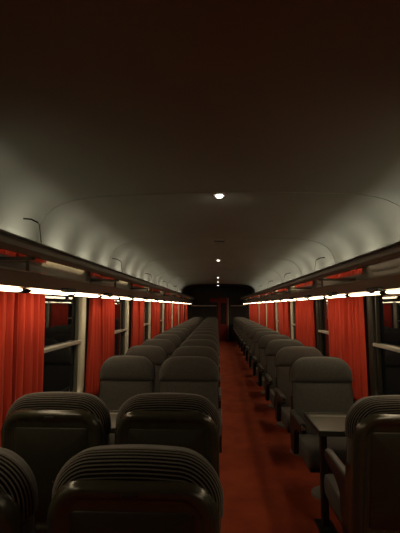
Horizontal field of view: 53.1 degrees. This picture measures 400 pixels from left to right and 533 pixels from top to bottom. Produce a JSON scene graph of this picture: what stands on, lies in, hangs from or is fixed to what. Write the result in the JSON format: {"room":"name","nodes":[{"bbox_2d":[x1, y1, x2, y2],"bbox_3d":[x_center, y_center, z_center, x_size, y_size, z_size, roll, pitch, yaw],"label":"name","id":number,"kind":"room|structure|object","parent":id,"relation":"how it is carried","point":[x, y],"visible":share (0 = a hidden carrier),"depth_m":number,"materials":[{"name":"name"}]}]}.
{"room":"train carriage","nodes":[
{"label":"train carriage","id":0,"kind":"room"},
{"bbox_2d":[0,262,185,396],"bbox_3d":[-1.060,1.502,8.850,0.060,1.950,20.200,0,-6,2],"label":"wall","id":1,"kind":"structure","parent":0,"point":[1,263],"depth_m":4.34,"materials":[{"name":"laminate"}]},
{"bbox_2d":[0,265,45,446],"bbox_3d":[-1.227,0.619,2.587,0.097,1.236,0.840,-1,-6,5],"label":"curtain","id":2,"kind":"object","parent":1,"relation":"hanging from","point":[22,315],"visible":0.59,"depth_m":2.66,"materials":[{"name":"red fabric"}]},
{"bbox_2d":[44,296,85,392],"bbox_3d":[-1.277,0.712,3.466,0.080,1.225,1.510,0,-6,2],"label":"window","id":3,"kind":"structure","parent":1,"relation":"in","point":[80,315],"depth_m":4.08,"materials":[{"name":"metal"}]},
{"bbox_2d":[0,218,194,303],"bbox_3d":[-0.855,0.514,8.345,0.402,0.452,18.980,0,-6,2],"label":"luggage rack","id":4,"kind":"object","parent":1,"relation":"attached to","point":[15,249],"visible":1,"depth_m":2.86,"materials":[{"name":"brown metal"}]},
{"bbox_2d":[0,286,23,292],"bbox_3d":[-1.063,0.103,1.958,0.092,0.030,0.662,0,-6,2],"label":"lamp","id":5,"kind":"object","parent":4,"relation":"attached to","point":[2,288],"visible":1,"depth_m":2.18,"materials":[{"name":"beige plastic"}]},
{"bbox_2d":[0,287,22,291],"bbox_3d":[-1.063,0.101,1.958,0.088,0.021,0.630,0,-6,2],"label":"diffuser","id":6,"kind":"object","parent":5,"relation":"attached to","point":[10,289],"depth_m":2.17,"materials":[{"name":"beige plastic"}]},
{"bbox_2d":[20,288,70,295],"bbox_3d":[-1.031,0.176,2.693,0.092,0.030,0.662,0,-6,2],"label":"lamp","id":7,"kind":"object","parent":4,"relation":"attached to","point":[26,290],"visible":0.72,"depth_m":2.60,"materials":[{"name":"beige plastic"}]},
{"bbox_2d":[30,289,68,294],"bbox_3d":[-1.031,0.174,2.694,0.088,0.021,0.630,0,-6,2],"label":"diffuser","id":8,"kind":"object","parent":7,"relation":"attached to","point":[31,290],"depth_m":2.64,"materials":[{"name":"beige plastic"}]},
{"bbox_2d":[61,288,75,293],"bbox_3d":[-0.931,0.176,2.840,0.048,0.042,0.180,0,-6,2],"label":"light","id":9,"kind":"object","parent":4,"relation":"attached to","point":[68,290],"depth_m":2.80,"materials":[{"name":"beige plastic"}]},
{"bbox_2d":[69,293,99,297],"bbox_3d":[-0.999,0.248,3.429,0.092,0.030,0.662,0,-6,2],"label":"lamp","id":10,"kind":"object","parent":4,"relation":"attached to","point":[74,294],"visible":0.7,"depth_m":3.40,"materials":[{"name":"beige"}]},
{"bbox_2d":[75,293,98,296],"bbox_3d":[-0.999,0.247,3.429,0.088,0.021,0.630,0,-6,2],"label":"diffuser","id":11,"kind":"object","parent":10,"relation":"attached to","point":[76,294],"depth_m":3.43,"materials":[{"name":"beige plastic"}]},
{"bbox_2d":[103,293,112,296],"bbox_3d":[-0.886,0.277,3.864,0.048,0.042,0.180,0,-6,2],"label":"light","id":12,"kind":"object","parent":4,"relation":"attached to","point":[105,294],"depth_m":3.81,"materials":[{"name":"metal"}]},
{"bbox_2d":[99,295,118,298],"bbox_3d":[-0.966,0.321,4.165,0.092,0.030,0.662,0,-6,2],"label":"lamp","id":13,"kind":"object","parent":4,"relation":"attached to","point":[101,296],"visible":0.7,"depth_m":4.06,"materials":[{"name":"beige"}]},
{"bbox_2d":[85,282,114,395],"bbox_3d":[-1.135,0.823,4.645,0.102,1.236,0.840,-1,-6,5],"label":"curtain","id":14,"kind":"object","parent":1,"relation":"hanging from","point":[101,319],"visible":0.7,"depth_m":4.48,"materials":[{"name":"red fabric"}]},
{"bbox_2d":[115,299,128,354],"bbox_3d":[-1.187,0.915,5.524,0.080,1.225,1.510,0,-6,2],"label":"window","id":15,"kind":"structure","parent":1,"relation":"in","point":[125,321],"depth_m":6.16,"materials":[{"name":"metal"}]},
{"bbox_2d":[130,290,143,347],"bbox_3d":[-1.053,1.026,6.704,0.101,1.236,0.840,0,-6,2],"label":"curtain","id":16,"kind":"object","parent":1,"relation":"hanging from","point":[137,307],"visible":0.65,"depth_m":6.67,"materials":[{"name":"red fabric"}]},
{"bbox_2d":[144,301,150,339],"bbox_3d":[-1.097,1.118,7.582,0.080,1.225,1.510,0,-6,2],"label":"window","id":17,"kind":"structure","parent":1,"relation":"in","point":[147,324],"depth_m":8.22,"materials":[{"name":"metal"}]},
{"bbox_2d":[151,294,159,338],"bbox_3d":[-0.958,1.229,8.762,0.103,1.236,0.840,0,-6,2],"label":"curtain","id":18,"kind":"object","parent":1,"relation":"hanging from","point":[155,314],"visible":0.53,"depth_m":8.58,"materials":[{"name":"red fabric"}]},
{"bbox_2d":[160,302,163,333],"bbox_3d":[-1.006,1.321,9.640,0.080,1.225,1.510,0,-6,2],"label":"window","id":19,"kind":"structure","parent":1,"relation":"in","point":[162,303],"depth_m":10.28,"materials":[{"name":"metal"}]},
{"bbox_2d":[164,296,170,330],"bbox_3d":[-0.867,1.432,10.820,0.097,1.236,0.840,0,-6,2],"label":"curtain","id":20,"kind":"object","parent":1,"relation":"hanging from","point":[167,305],"visible":0.52,"depth_m":10.67,"materials":[{"name":"red fabric"}]},
{"bbox_2d":[171,303,172,327],"bbox_3d":[-0.915,1.524,11.698,0.080,1.225,1.510,0,-6,2],"label":"window","id":21,"kind":"structure","parent":1,"relation":"in","point":[171,303],"depth_m":12.33,"materials":[{"name":"metal"}]},
{"bbox_2d":[173,298,177,326],"bbox_3d":[-0.772,1.635,12.877,0.100,1.236,0.840,0,-6,5],"label":"curtain","id":22,"kind":"object","parent":1,"relation":"hanging from","point":[175,305],"visible":0.52,"depth_m":12.62,"materials":[{"name":"red fabric"}]},
{"bbox_2d":[179,299,183,323],"bbox_3d":[-0.686,1.839,14.935,0.099,1.236,0.840,-1,-6,6],"label":"curtain","id":23,"kind":"object","parent":1,"relation":"hanging from","point":[181,305],"visible":0.55,"depth_m":14.78,"materials":[{"name":"red fabric"}]},
{"bbox_2d":[184,304,187,321],"bbox_3d":[-0.599,2.042,16.994,0.105,1.236,0.840,0,-6,2],"label":"curtain","id":24,"kind":"object","parent":1,"relation":"hanging from","point":[185,305],"visible":0.6,"depth_m":16.70,"materials":[{"name":"red fabric"}]},
{"bbox_2d":[36,192,399,241],"bbox_3d":[0.173,-0.294,3.089,2.949,0.598,0.010,0,-6,2],"label":"trim","id":25,"kind":"structure","parent":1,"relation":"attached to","point":[192,192],"depth_m":3.12,"materials":[{"name":"laminate"}]},
{"bbox_2d":[139,257,300,277],"bbox_3d":[0.354,0.113,7.205,2.949,0.598,0.010,0,-6,2],"label":"trim","id":26,"kind":"structure","parent":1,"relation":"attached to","point":[190,257],"depth_m":7.25,"materials":[{"name":"metal"}]},
{"bbox_2d":[108,237,335,266],"bbox_3d":[0.264,-0.091,5.147,2.949,0.598,0.010,0,-6,2],"label":"trim","id":27,"kind":"structure","parent":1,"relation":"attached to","point":[206,237],"depth_m":5.17,"materials":[{"name":"laminate"}]},
{"bbox_2d":[0,0,399,294],"bbox_3d":[0.429,0.264,8.907,3.008,0.625,20.200,0,-6,2],"label":"ceiling","id":28,"kind":"structure","parent":0,"point":[239,99],"depth_m":2.03,"materials":[{"name":"paint"}]},
{"bbox_2d":[212,192,226,197],"bbox_3d":[0.154,-0.562,3.187,0.120,0.024,0.120,0,-6,2],"label":"recessed light","id":29,"kind":"object","parent":28,"relation":"in","point":[221,194],"visible":1,"depth_m":3.16,"materials":[{"name":"metal"}]},
{"bbox_2d":[188,287,248,339],"bbox_3d":[0.872,2.209,18.884,3.020,2.515,0.060,0,-6,2],"label":"wall","id":30,"kind":"structure","parent":0,"point":[201,295],"depth_m":18.93,"materials":[{"name":"laminate"}]},
{"bbox_2d":[191,304,216,316],"bbox_3d":[0.180,2.074,18.868,1.200,0.620,0.060,0,-6,2],"label":"window","id":31,"kind":"structure","parent":30,"relation":"in","point":[197,310],"depth_m":18.88,"materials":[{"name":"black glass"}]},
{"bbox_2d":[210,298,217,301],"bbox_3d":[0.655,1.591,18.915,0.370,0.190,0.020,0,-6,2],"label":"lintel","id":32,"kind":"object","parent":30,"relation":"attached to","point":[211,299],"visible":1,"depth_m":18.91,"materials":[{"name":"red laminate"}]},
{"bbox_2d":[218,298,228,339],"bbox_3d":[1.105,2.466,18.821,0.490,1.990,0.085,0,-6,2],"label":"door","id":33,"kind":"structure","parent":30,"relation":"in","point":[223,303],"depth_m":18.83,"materials":[{"name":"red laminate"}]},
{"bbox_2d":[231,304,245,316],"bbox_3d":[1.798,2.067,18.797,0.700,0.620,0.060,0,-6,2],"label":"window","id":34,"kind":"structure","parent":30,"relation":"in","point":[237,310],"depth_m":18.80,"materials":[{"name":"black glass"}]},
{"bbox_2d":[219,340,342,532],"bbox_3d":[0.429,2.496,8.687,3.020,0.060,20.300,0,-6,2],"label":"floor","id":35,"kind":"structure","parent":0,"point":[267,488],"depth_m":3.96,"materials":[{"name":"red carpet"}]},
{"bbox_2d":[0,447,37,532],"bbox_3d":[-0.844,1.201,1.582,0.586,1.121,0.799,0,-6,2],"label":"seat","id":36,"kind":"object","parent":35,"relation":"on","point":[18,485],"visible":1,"depth_m":1.31,"materials":[{"name":"fabric"}]},
{"bbox_2d":[1,391,110,532],"bbox_3d":[-0.780,1.287,2.456,0.586,1.121,0.799,0,-6,2],"label":"seat","id":37,"kind":"object","parent":35,"relation":"on","point":[46,430],"visible":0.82,"depth_m":2.14,"materials":[{"name":"black plastic"}]},
{"bbox_2d":[109,410,118,433],"bbox_3d":[-0.630,1.547,3.083,1.036,0.727,0.492,0,-6,2],"label":"table","id":38,"kind":"object","parent":35,"relation":"on","point":[113,413],"visible":0.02,"depth_m":3.12,"materials":[{"name":"plastic"}]},
{"bbox_2d":[99,355,154,444],"bbox_3d":[-0.726,1.401,3.606,0.566,1.121,0.807,0,-6,2],"label":"seat","id":39,"kind":"object","parent":35,"relation":"on","point":[122,377],"visible":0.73,"depth_m":3.81,"materials":[{"name":"fabric"}]},
{"bbox_2d":[110,434,114,444],"bbox_3d":[-0.720,1.552,3.471,0.482,0.145,0.562,0,-6,2],"label":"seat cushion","id":40,"kind":"object","parent":39,"relation":"on","point":[112,436],"depth_m":3.43,"materials":[{"name":"grey fabric"}]},
{"bbox_2d":[47,444,223,532],"bbox_3d":[-0.201,1.201,1.584,0.586,1.121,0.799,0,-6,2],"label":"seat","id":41,"kind":"object","parent":35,"relation":"on","point":[124,488],"visible":1,"depth_m":1.26,"materials":[{"name":"fabric"}]},
{"bbox_2d":[125,345,167,392],"bbox_3d":[-0.682,1.499,4.604,0.566,1.121,0.807,0,-6,2],"label":"seat","id":42,"kind":"object","parent":35,"relation":"on","point":[156,354],"visible":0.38,"depth_m":4.82,"materials":[{"name":"grey fabric"}]},
{"bbox_2d":[142,339,175,357],"bbox_3d":[-0.639,1.596,5.586,0.566,1.121,0.807,0,-6,2],"label":"seat","id":43,"kind":"object","parent":35,"relation":"on","point":[168,345],"visible":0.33,"depth_m":5.82,"materials":[{"name":"grey fabric"}]},
{"bbox_2d":[153,334,181,348],"bbox_3d":[-0.594,1.696,6.594,0.566,1.121,0.807,0,-6,2],"label":"seat","id":44,"kind":"object","parent":35,"relation":"on","point":[176,339],"visible":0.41,"depth_m":6.83,"materials":[{"name":"grey fabric"}]},
{"bbox_2d":[115,392,220,530],"bbox_3d":[-0.164,1.284,2.429,0.586,1.121,0.799,0,-6,2],"label":"seat","id":45,"kind":"object","parent":35,"relation":"on","point":[186,420],"visible":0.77,"depth_m":2.10,"materials":[{"name":"black plastic"}]},
{"bbox_2d":[162,330,186,341],"bbox_3d":[-0.551,1.793,7.577,0.566,1.121,0.807,0,-6,2],"label":"seat","id":46,"kind":"object","parent":35,"relation":"on","point":[181,334],"visible":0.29,"depth_m":7.82,"materials":[{"name":"grey fabric"}]},
{"bbox_2d":[169,328,189,336],"bbox_3d":[-0.507,1.891,8.576,0.566,1.121,0.807,0,-6,2],"label":"seat","id":47,"kind":"object","parent":35,"relation":"on","point":[186,331],"visible":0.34,"depth_m":8.81,"materials":[{"name":"grey fabric"}]},
{"bbox_2d":[173,325,192,333],"bbox_3d":[-0.463,1.990,9.577,0.566,1.121,0.807,0,-6,2],"label":"seat","id":48,"kind":"object","parent":35,"relation":"on","point":[189,328],"visible":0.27,"depth_m":9.82,"materials":[{"name":"grey fabric"}]},
{"bbox_2d":[177,324,194,330],"bbox_3d":[-0.420,2.088,10.561,0.566,1.121,0.807,0,-6,2],"label":"seat","id":49,"kind":"object","parent":35,"relation":"on","point":[190,325],"visible":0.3,"depth_m":10.80,"materials":[{"name":"grey fabric"}]},
{"bbox_2d":[181,322,196,328],"bbox_3d":[-0.376,2.187,11.566,0.566,1.121,0.807,0,-6,2],"label":"seat","id":50,"kind":"object","parent":35,"relation":"on","point":[192,323],"visible":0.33,"depth_m":11.81,"materials":[{"name":"grey fabric"}]},
{"bbox_2d":[159,355,221,452],"bbox_3d":[-0.114,1.397,3.570,0.620,1.121,0.799,0,-6,2],"label":"seat","id":51,"kind":"object","parent":35,"relation":"on","point":[192,374],"visible":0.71,"depth_m":3.78,"materials":[{"name":"fabric"}]},
{"bbox_2d":[172,345,220,407],"bbox_3d":[-0.070,1.495,4.560,0.620,1.121,0.799,0,-6,2],"label":"seat","id":52,"kind":"object","parent":35,"relation":"on","point":[198,350],"visible":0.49,"depth_m":4.79,"materials":[{"name":"grey fabric"}]},
{"bbox_2d":[180,339,220,386],"bbox_3d":[-0.026,1.594,5.567,0.620,1.121,0.799,0,-6,2],"label":"seat","id":53,"kind":"object","parent":35,"relation":"on","point":[203,342],"visible":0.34,"depth_m":5.80,"materials":[{"name":"grey fabric"}]},
{"bbox_2d":[186,334,219,370],"bbox_3d":[0.017,1.691,6.547,0.620,1.121,0.799,0,-6,2],"label":"seat","id":54,"kind":"object","parent":35,"relation":"on","point":[193,336],"visible":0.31,"depth_m":6.79,"materials":[{"name":"grey fabric"}]},
{"bbox_2d":[190,330,219,362],"bbox_3d":[0.061,1.790,7.552,0.620,1.121,0.799,0,-6,2],"label":"seat","id":55,"kind":"object","parent":35,"relation":"on","point":[200,331],"visible":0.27,"depth_m":7.80,"materials":[{"name":"grey fabric"}]},
{"bbox_2d":[193,328,218,337],"bbox_3d":[0.105,1.888,8.542,0.620,1.121,0.799,0,-6,2],"label":"seat","id":56,"kind":"object","parent":35,"relation":"on","point":[197,329],"visible":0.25,"depth_m":8.79,"materials":[{"name":"grey fabric"}]},
{"bbox_2d":[196,326,217,331],"bbox_3d":[0.148,1.986,9.529,0.620,1.121,0.799,0,-6,2],"label":"seat","id":57,"kind":"object","parent":35,"relation":"on","point":[214,327],"visible":0.19,"depth_m":9.78,"materials":[{"name":"grey fabric"}]},
{"bbox_2d":[199,324,217,328],"bbox_3d":[0.192,2.085,10.534,0.620,1.121,0.799,0,-6,2],"label":"seat","id":58,"kind":"object","parent":35,"relation":"on","point":[200,324],"visible":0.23,"depth_m":10.79,"materials":[{"name":"grey fabric"}]},
{"bbox_2d":[201,322,217,326],"bbox_3d":[0.236,2.182,11.517,0.620,1.121,0.799,0,-6,2],"label":"seat","id":59,"kind":"object","parent":35,"relation":"on","point":[203,322],"visible":0.17,"depth_m":11.77,"materials":[{"name":"grey fabric"}]},
{"bbox_2d":[235,318,246,339],"bbox_3d":[1.660,2.570,15.449,0.620,1.121,0.799,0,-6,2],"label":"seat","id":60,"kind":"object","parent":35,"relation":"on","point":[238,318],"visible":0.23,"depth_m":15.69,"materials":[{"name":"grey fabric"}]},
{"bbox_2d":[236,319,248,350],"bbox_3d":[1.615,2.471,14.447,0.620,1.121,0.799,0,-6,2],"label":"seat","id":61,"kind":"object","parent":35,"relation":"on","point":[239,319],"visible":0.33,"depth_m":14.69,"materials":[{"name":"grey fabric"}]},
{"bbox_2d":[237,320,251,353],"bbox_3d":[1.572,2.373,13.452,0.620,1.121,0.799,0,-6,2],"label":"seat","id":62,"kind":"object","parent":35,"relation":"on","point":[240,321],"visible":0.24,"depth_m":13.66,"materials":[{"name":"grey fabric"}]},
{"bbox_2d":[239,321,255,357],"bbox_3d":[1.528,2.276,12.466,0.620,1.121,0.799,0,-6,2],"label":"seat","id":63,"kind":"object","parent":35,"relation":"on","point":[242,322],"visible":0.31,"depth_m":12.70,"materials":[{"name":"grey fabric"}]},
{"bbox_2d":[241,322,257,362],"bbox_3d":[1.484,2.177,11.463,0.620,1.121,0.799,0,-6,2],"label":"seat","id":64,"kind":"object","parent":35,"relation":"on","point":[246,323],"visible":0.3,"depth_m":11.69,"materials":[{"name":"grey fabric"}]},
{"bbox_2d":[243,324,262,368],"bbox_3d":[1.441,2.080,10.480,0.620,1.121,0.799,0,-6,2],"label":"seat","id":65,"kind":"object","parent":35,"relation":"on","point":[247,325],"visible":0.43,"depth_m":10.71,"materials":[{"name":"grey fabric"}]},
{"bbox_2d":[245,326,266,374],"bbox_3d":[1.397,1.980,9.475,0.620,1.121,0.799,0,-6,2],"label":"seat","id":66,"kind":"object","parent":35,"relation":"on","point":[249,328],"visible":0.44,"depth_m":9.69,"materials":[{"name":"grey fabric"}]},
{"bbox_2d":[249,328,272,382],"bbox_3d":[1.354,1.883,8.488,0.620,1.121,0.799,0,-6,2],"label":"seat","id":67,"kind":"object","parent":35,"relation":"on","point":[252,332],"visible":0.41,"depth_m":8.71,"materials":[{"name":"grey fabric"}]},
{"bbox_2d":[252,331,279,393],"bbox_3d":[1.310,1.785,7.498,0.620,1.121,0.799,0,-6,2],"label":"seat","id":68,"kind":"object","parent":35,"relation":"on","point":[257,335],"visible":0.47,"depth_m":7.71,"materials":[{"name":"grey fabric"}]},
{"bbox_2d":[258,334,289,408],"bbox_3d":[1.266,1.686,6.493,0.620,1.121,0.799,0,-6,2],"label":"seat","id":69,"kind":"object","parent":35,"relation":"on","point":[264,339],"visible":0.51,"depth_m":6.71,"materials":[{"name":"grey fabric"}]},
{"bbox_2d":[262,376,264,388],"bbox_3d":[1.261,1.837,6.359,0.524,0.145,0.562,0,-6,2],"label":"seat cushion","id":70,"kind":"object","parent":69,"relation":"on","point":[263,377],"depth_m":6.29,"materials":[{"name":"grey fabric"}]},
{"bbox_2d":[265,339,303,427],"bbox_3d":[1.223,1.589,5.512,0.620,1.121,0.799,0,-6,2],"label":"seat","id":71,"kind":"object","parent":35,"relation":"on","point":[271,348],"visible":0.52,"depth_m":5.72,"materials":[{"name":"grey fabric"}]},
{"bbox_2d":[269,389,274,404],"bbox_3d":[1.218,1.740,5.378,0.524,0.145,0.562,0,-6,2],"label":"seat cushion","id":72,"kind":"object","parent":71,"relation":"on","point":[271,391],"depth_m":5.33,"materials":[{"name":"grey fabric"}]},
{"bbox_2d":[275,346,322,456],"bbox_3d":[1.179,1.490,4.506,0.620,1.121,0.799,0,-6,2],"label":"seat","id":73,"kind":"object","parent":35,"relation":"on","point":[285,356],"visible":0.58,"depth_m":4.71,"materials":[{"name":"grey fabric"}]},
{"bbox_2d":[281,407,290,428],"bbox_3d":[1.173,1.641,4.372,0.524,0.145,0.562,0,-6,2],"label":"seat cushion","id":74,"kind":"object","parent":73,"relation":"on","point":[285,411],"depth_m":4.30,"materials":[{"name":"grey fabric"}]},
{"bbox_2d":[289,356,353,500],"bbox_3d":[1.135,1.392,3.516,0.620,1.121,0.799,0,-6,2],"label":"seat","id":75,"kind":"object","parent":35,"relation":"on","point":[318,384],"visible":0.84,"depth_m":3.69,"materials":[{"name":"grey fabric"}]},
{"bbox_2d":[299,434,346,468],"bbox_3d":[1.130,1.543,3.382,0.524,0.145,0.562,0,-6,2],"label":"seat cushion","id":76,"kind":"object","parent":75,"relation":"on","point":[308,443],"depth_m":3.26,"materials":[{"name":"grey fabric"}]},
{"bbox_2d":[304,412,346,532],"bbox_3d":[1.186,1.539,3.005,0.681,0.727,0.492,0,-6,2],"label":"table","id":77,"kind":"object","parent":35,"relation":"on","point":[325,425],"visible":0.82,"depth_m":2.92,"materials":[{"name":"plastic"}]},
{"bbox_2d":[324,395,399,532],"bbox_3d":[1.095,1.279,2.369,0.586,1.121,0.799,0,-6,2],"label":"seat","id":78,"kind":"object","parent":35,"relation":"on","point":[363,493],"visible":1,"depth_m":2.07,"materials":[{"name":"black plastic"}]},
{"bbox_2d":[324,474,341,521],"bbox_3d":[1.100,1.453,2.471,0.524,0.145,0.562,0,-6,2],"label":"seat cushion","id":79,"kind":"object","parent":78,"relation":"on","point":[332,492],"depth_m":2.54,"materials":[{"name":"grey fabric"}]},
{"bbox_2d":[251,271,399,395],"bbox_3d":[1.917,1.489,8.720,0.060,1.950,20.200,0,-6,2],"label":"wall","id":80,"kind":"structure","parent":0,"point":[364,297],"depth_m":4.06,"materials":[{"name":"laminate"}]},
{"bbox_2d":[249,304,252,320],"bbox_3d":[2.169,2.033,16.904,0.106,1.236,1.100,0,-6,2],"label":"curtain","id":81,"kind":"object","parent":80,"relation":"hanging from","point":[250,305],"visible":0.51,"depth_m":16.68,"materials":[{"name":"red fabric"}]},
{"bbox_2d":[253,303,258,323],"bbox_3d":[2.079,1.828,14.830,0.099,1.236,1.100,0,-6,0],"label":"curtain","id":82,"kind":"object","parent":80,"relation":"hanging from","point":[255,306],"visible":0.66,"depth_m":14.84,"materials":[{"name":"red fabric"}]},
{"bbox_2d":[259,303,265,325],"bbox_3d":[1.991,1.624,12.758,0.101,1.236,1.100,0,-6,2],"label":"curtain","id":83,"kind":"object","parent":80,"relation":"hanging from","point":[262,314],"visible":0.52,"depth_m":12.60,"materials":[{"name":"red fabric"}]},
{"bbox_2d":[267,302,274,330],"bbox_3d":[1.898,1.419,10.685,0.104,1.236,1.100,0,-6,2],"label":"curtain","id":84,"kind":"object","parent":80,"relation":"hanging from","point":[271,305],"visible":0.58,"depth_m":10.56,"materials":[{"name":"red fabric"}]},
{"bbox_2d":[275,302,278,331],"bbox_3d":[1.926,1.296,9.388,0.080,1.225,1.510,0,-6,2],"label":"window","id":85,"kind":"structure","parent":80,"relation":"in","point":[276,303],"depth_m":10.03,"materials":[{"name":"metal"}]},
{"bbox_2d":[278,301,289,337],"bbox_3d":[1.805,1.214,8.611,0.096,1.236,1.100,0,-6,0],"label":"curtain","id":86,"kind":"object","parent":80,"relation":"hanging from","point":[283,307],"visible":0.62,"depth_m":8.47,"materials":[{"name":"red fabric"}]},
{"bbox_2d":[290,301,295,339],"bbox_3d":[1.835,1.092,7.315,0.080,1.225,1.510,0,-6,2],"label":"window","id":87,"kind":"structure","parent":80,"relation":"in","point":[292,303],"depth_m":7.94,"materials":[{"name":"metal"}]},
{"bbox_2d":[295,300,315,347],"bbox_3d":[1.712,1.010,6.538,0.099,1.236,1.100,0,-6,0],"label":"curtain","id":88,"kind":"object","parent":80,"relation":"hanging from","point":[304,309],"visible":0.53,"depth_m":6.42,"materials":[{"name":"red fabric"}]},
{"bbox_2d":[241,241,399,303],"bbox_3d":[1.621,0.503,8.238,0.482,0.452,18.980,0,-6,2],"label":"luggage rack","id":89,"kind":"object","parent":80,"relation":"attached to","point":[386,259],"visible":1,"depth_m":3.49,"materials":[{"name":"brown metal"}]},
{"bbox_2d":[308,296,326,299],"bbox_3d":[1.348,0.357,4.527,0.092,0.030,0.662,0,-6,2],"label":"lamp","id":90,"kind":"object","parent":89,"relation":"attached to","point":[319,297],"visible":0.7,"depth_m":4.44,"materials":[{"name":"beige plastic"}]},
{"bbox_2d":[327,292,336,296],"bbox_3d":[1.216,0.259,3.683,0.048,0.042,0.180,0,-6,2],"label":"light","id":91,"kind":"object","parent":89,"relation":"attached to","point":[330,294],"depth_m":3.64,"materials":[{"name":"metal"}]},
{"bbox_2d":[325,294,348,298],"bbox_3d":[1.315,0.284,3.792,0.092,0.030,0.662,0,-6,2],"label":"lamp","id":92,"kind":"object","parent":89,"relation":"attached to","point":[340,295],"visible":0.66,"depth_m":3.70,"materials":[{"name":"beige"}]},
{"bbox_2d":[326,295,344,297],"bbox_3d":[1.315,0.282,3.792,0.088,0.021,0.630,0,-6,2],"label":"diffuser","id":93,"kind":"object","parent":92,"relation":"attached to","point":[336,296],"depth_m":3.77,"materials":[{"name":"beige plastic"}]},
{"bbox_2d":[348,291,388,296],"bbox_3d":[1.283,0.212,3.056,0.092,0.030,0.662,0,-6,2],"label":"lamp","id":94,"kind":"object","parent":89,"relation":"attached to","point":[380,292],"visible":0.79,"depth_m":3.03,"materials":[{"name":"beige"}]},
{"bbox_2d":[349,292,380,295],"bbox_3d":[1.283,0.210,3.056,0.088,0.021,0.630,0,-6,2],"label":"diffuser","id":95,"kind":"object","parent":94,"relation":"attached to","point":[362,293],"depth_m":3.07,"materials":[{"name":"beige plastic"}]},
{"bbox_2d":[366,287,382,293],"bbox_3d":[1.173,0.161,2.688,0.048,0.042,0.180,0,-6,2],"label":"light","id":96,"kind":"object","parent":89,"relation":"attached to","point":[372,290],"depth_m":2.64,"materials":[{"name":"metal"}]},
{"bbox_2d":[384,289,399,294],"bbox_3d":[1.251,0.139,2.320,0.092,0.030,0.662,0,-6,2],"label":"lamp","id":97,"kind":"object","parent":89,"relation":"attached to","point":[394,291],"visible":1,"depth_m":2.56,"materials":[{"name":"beige"}]},
{"bbox_2d":[386,290,399,293],"bbox_3d":[1.251,0.137,2.320,0.088,0.021,0.630,0,-6,2],"label":"diffuser","id":98,"kind":"object","parent":97,"relation":"attached to","point":[388,291],"depth_m":2.56,"materials":[{"name":"beige plastic"}]},
{"bbox_2d":[315,299,328,355],"bbox_3d":[1.744,0.887,5.242,0.080,1.225,1.510,0,-6,2],"label":"window","id":99,"kind":"structure","parent":80,"relation":"in","point":[318,302],"depth_m":5.88,"materials":[{"name":"brown metal"}]},
{"bbox_2d":[328,296,367,400],"bbox_3d":[1.623,0.805,4.466,0.105,1.236,1.100,0,-6,2],"label":"curtain","id":100,"kind":"object","parent":80,"relation":"hanging from","point":[346,321],"visible":0.7,"depth_m":4.25,"materials":[{"name":"red fabric"}]},
{"bbox_2d":[367,290,399,395],"bbox_3d":[1.652,0.682,3.169,0.080,1.225,1.510,0,-6,2],"label":"window","id":101,"kind":"structure","parent":80,"relation":"in","point":[373,317],"depth_m":3.79,"materials":[{"name":"brown metal"}]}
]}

